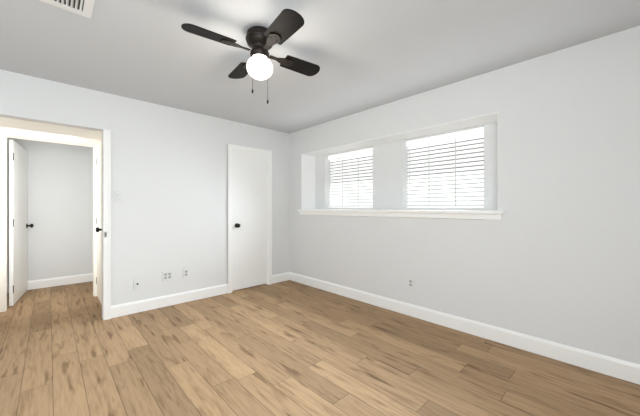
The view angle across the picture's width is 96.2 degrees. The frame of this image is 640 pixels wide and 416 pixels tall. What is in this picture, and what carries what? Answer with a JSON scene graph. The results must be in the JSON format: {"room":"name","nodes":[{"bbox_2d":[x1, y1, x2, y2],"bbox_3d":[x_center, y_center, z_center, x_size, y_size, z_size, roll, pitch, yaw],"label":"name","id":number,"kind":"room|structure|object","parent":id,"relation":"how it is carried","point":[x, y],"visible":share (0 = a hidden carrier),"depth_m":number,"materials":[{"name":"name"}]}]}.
{"room":"empty bedroom","nodes":[
{"label":"empty bedroom","id":0,"kind":"room"},
{"bbox_2d":[7,138,92,289],"bbox_3d":[-3.421,-0.020,4.437,4.720,2.440,1.050,0,0,-43],"label":"wall","id":1,"kind":"structure","parent":0,"point":[60,176],"depth_m":4.41,"materials":[{"name":"white paint"}]},
{"bbox_2d":[9,140,33,305],"bbox_3d":[-3.992,0.180,3.811,0.177,2.010,0.864,0,0,-37],"label":"hall door","id":2,"kind":"structure","parent":1,"relation":"in","point":[18,156],"depth_m":3.70,"materials":[{"name":"paint"}]},
{"bbox_2d":[0,135,96,311],"bbox_3d":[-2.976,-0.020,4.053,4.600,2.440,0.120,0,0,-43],"label":"door frame","id":3,"kind":"structure","parent":1,"relation":"attached to","point":[3,139],"depth_m":3.33,"materials":[{"name":"white wood"}]},
{"bbox_2d":[7,273,92,292],"bbox_3d":[-4.087,1.131,4.356,3.400,0.131,0.014,0,0,-43],"label":"baseboard","id":4,"kind":"structure","parent":1,"relation":"attached to","point":[58,281],"depth_m":4.41,"materials":[{"name":"paint"}]},
{"bbox_2d":[0,117,101,145],"bbox_3d":[-2.994,-1.040,3.279,1.110,0.400,0.980,0,0,-43],"label":"soffit","id":5,"kind":"structure","parent":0,"point":[8,126],"depth_m":3.19,"materials":[{"name":"white paint"}]},
{"bbox_2d":[0,69,289,317],"bbox_3d":[-2.221,-0.020,3.253,4.600,2.440,0.120,0,0,-43],"label":"wall","id":6,"kind":"structure","parent":0,"point":[169,165],"depth_m":3.45,"materials":[{"name":"paint"}]},
{"bbox_2d":[96,141,101,304],"bbox_3d":[-2.766,0.180,3.640,0.177,2.010,0.764,0,0,-43],"label":"bedroom door","id":7,"kind":"structure","parent":6,"relation":"in","point":[99,147],"depth_m":3.67,"materials":[{"name":"paint"}]},
{"bbox_2d":[103,129,110,319],"bbox_3d":[-2.607,0.180,2.792,0.935,2.040,0.021,0,0,-43],"label":"door frame","id":8,"kind":"structure","parent":6,"relation":"attached to","point":[106,133],"depth_m":3.08,"materials":[{"name":"paint"}]},
{"bbox_2d":[115,191,122,201],"bbox_3d":[-2.215,-0.125,3.167,0.075,0.120,0.014,0,0,-43],"label":"light switch","id":9,"kind":"object","parent":6,"relation":"attached to","point":[118,194],"visible":1,"depth_m":3.16,"materials":[{"name":"plastic"}]},
{"bbox_2d":[134,278,140,289],"bbox_3d":[-2.086,0.870,3.285,0.075,0.120,0.020,0,0,-43],"label":"outlet","id":10,"kind":"object","parent":6,"relation":"attached to","point":[137,282],"visible":1,"depth_m":3.29,"materials":[{"name":"plastic"}]},
{"bbox_2d":[162,270,172,280],"bbox_3d":[-1.860,0.828,3.505,0.121,0.120,0.009,0,0,-43],"label":"outlet","id":11,"kind":"object","parent":6,"relation":"attached to","point":[166,275],"visible":1,"depth_m":3.50,"materials":[{"name":"plastic"}]},
{"bbox_2d":[111,284,227,317],"bbox_3d":[-1.782,1.131,3.576,1.340,0.131,0.014,0,0,-43],"label":"baseboard","id":12,"kind":"structure","parent":6,"relation":"attached to","point":[124,309],"depth_m":3.48,"materials":[{"name":"paint"}]},
{"bbox_2d":[183,268,188,277],"bbox_3d":[-1.703,0.828,3.654,0.075,0.120,0.009,0,0,-43],"label":"outlet","id":13,"kind":"object","parent":6,"relation":"attached to","point":[186,270],"visible":1,"depth_m":3.65,"materials":[{"name":"plastic"}]},
{"bbox_2d":[232,150,266,290],"bbox_3d":[-1.054,0.177,4.314,0.586,2.010,0.177,0,0,-43],"label":"closet door","id":14,"kind":"structure","parent":6,"relation":"in","point":[249,170],"depth_m":4.28,"materials":[{"name":"paint"}]},
{"bbox_2d":[228,144,271,293],"bbox_3d":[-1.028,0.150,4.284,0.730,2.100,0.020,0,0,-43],"label":"trim","id":15,"kind":"structure","parent":6,"relation":"attached to","point":[230,146],"depth_m":4.18,"materials":[{"name":"white wood"}]},
{"bbox_2d":[272,272,288,283],"bbox_3d":[-0.633,1.131,4.661,0.360,0.131,0.014,0,0,-43],"label":"baseboard","id":16,"kind":"structure","parent":6,"relation":"attached to","point":[281,277],"depth_m":4.65,"materials":[{"name":"paint"}]},
{"bbox_2d":[0,280,639,415],"bbox_3d":[-1.113,1.250,2.532,5.220,0.100,7.150,0,0,-43],"label":"floor","id":17,"kind":"structure","parent":0,"point":[285,348],"depth_m":2.20,"materials":[{"name":"brown wood"}]},
{"bbox_2d":[0,0,639,133],"bbox_3d":[-1.113,-1.290,2.532,5.220,0.100,7.150,0,0,-43],"label":"ceiling","id":18,"kind":"structure","parent":0,"point":[369,54],"depth_m":2.18,"materials":[{"name":"paint"}]},
{"bbox_2d":[39,0,94,18],"bbox_3d":[-1.534,-1.234,1.639,0.380,0.013,0.270,0,0,-43],"label":"ceiling vent","id":19,"kind":"object","parent":18,"relation":"in","point":[84,8],"visible":1,"depth_m":1.75,"materials":[{"name":"metal"}]},
{"bbox_2d":[181,9,319,103],"bbox_3d":[-0.427,-0.991,2.036,0.770,0.498,0.770,0,0,9],"label":"ceiling fan","id":20,"kind":"object","parent":18,"relation":"attached to","point":[260,39],"visible":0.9,"depth_m":1.94,"materials":[{"name":"brown metal"}]},
{"bbox_2d":[246,54,272,79],"bbox_3d":[-0.427,-0.990,2.036,0.185,0.152,0.185,0,0,-43],"label":"globe","id":21,"kind":"object","parent":20,"relation":"attached to","point":[261,67],"depth_m":1.97},
{"bbox_2d":[290,26,639,364],"bbox_3d":[1.288,-0.020,3.267,0.520,2.440,4.920,0,0,-43],"label":"wall","id":22,"kind":"structure","parent":0,"point":[561,263],"depth_m":2.44,"materials":[{"name":"paint"}]},
{"bbox_2d":[328,148,372,207],"bbox_3d":[0.466,-0.423,4.326,0.077,0.839,0.914,0,0,-43],"label":"blind","id":23,"kind":"object","parent":22,"relation":"attached to","point":[351,178],"visible":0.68,"depth_m":4.32,"materials":[{"name":"white plastic"}]},
{"bbox_2d":[302,112,497,208],"bbox_3d":[0.759,-0.419,3.668,0.299,0.882,2.750,0,0,-43],"label":"trim","id":24,"kind":"structure","parent":22,"relation":"attached to","point":[308,159],"depth_m":3.87,"materials":[{"name":"white paint"}]},
{"bbox_2d":[298,209,503,219],"bbox_3d":[0.742,0.064,3.652,0.345,0.084,2.840,0,0,-43],"label":"board","id":25,"kind":"object","parent":22,"relation":"attached to","point":[447,214],"visible":0.88,"depth_m":3.11,"materials":[{"name":"paint"}]},
{"bbox_2d":[408,277,413,288],"bbox_3d":[1.005,0.832,3.181,0.009,0.120,0.075,0,0,-43],"label":"outlet","id":26,"kind":"object","parent":22,"relation":"attached to","point":[410,280],"visible":1,"depth_m":3.17,"materials":[{"name":"plastic"}]},
{"bbox_2d":[406,127,483,207],"bbox_3d":[1.417,-0.423,3.319,0.077,0.839,0.904,0,0,-43],"label":"blind","id":27,"kind":"object","parent":22,"relation":"attached to","point":[449,173],"visible":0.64,"depth_m":3.29,"materials":[{"name":"white plastic"}]},
{"bbox_2d":[409,134,481,146],"bbox_3d":[1.483,-0.422,3.382,0.060,0.845,0.920,0,0,-43],"label":"window","id":28,"kind":"structure","parent":22,"relation":"in","point":[478,134],"depth_m":3.40,"materials":[{"name":"plastic"}]},
{"bbox_2d":[289,272,639,384],"bbox_3d":[1.067,1.131,3.113,0.014,0.131,4.600,0,0,-43],"label":"baseboard","id":29,"kind":"structure","parent":22,"relation":"attached to","point":[617,368],"depth_m":2.55,"materials":[{"name":"paint"}]}
]}

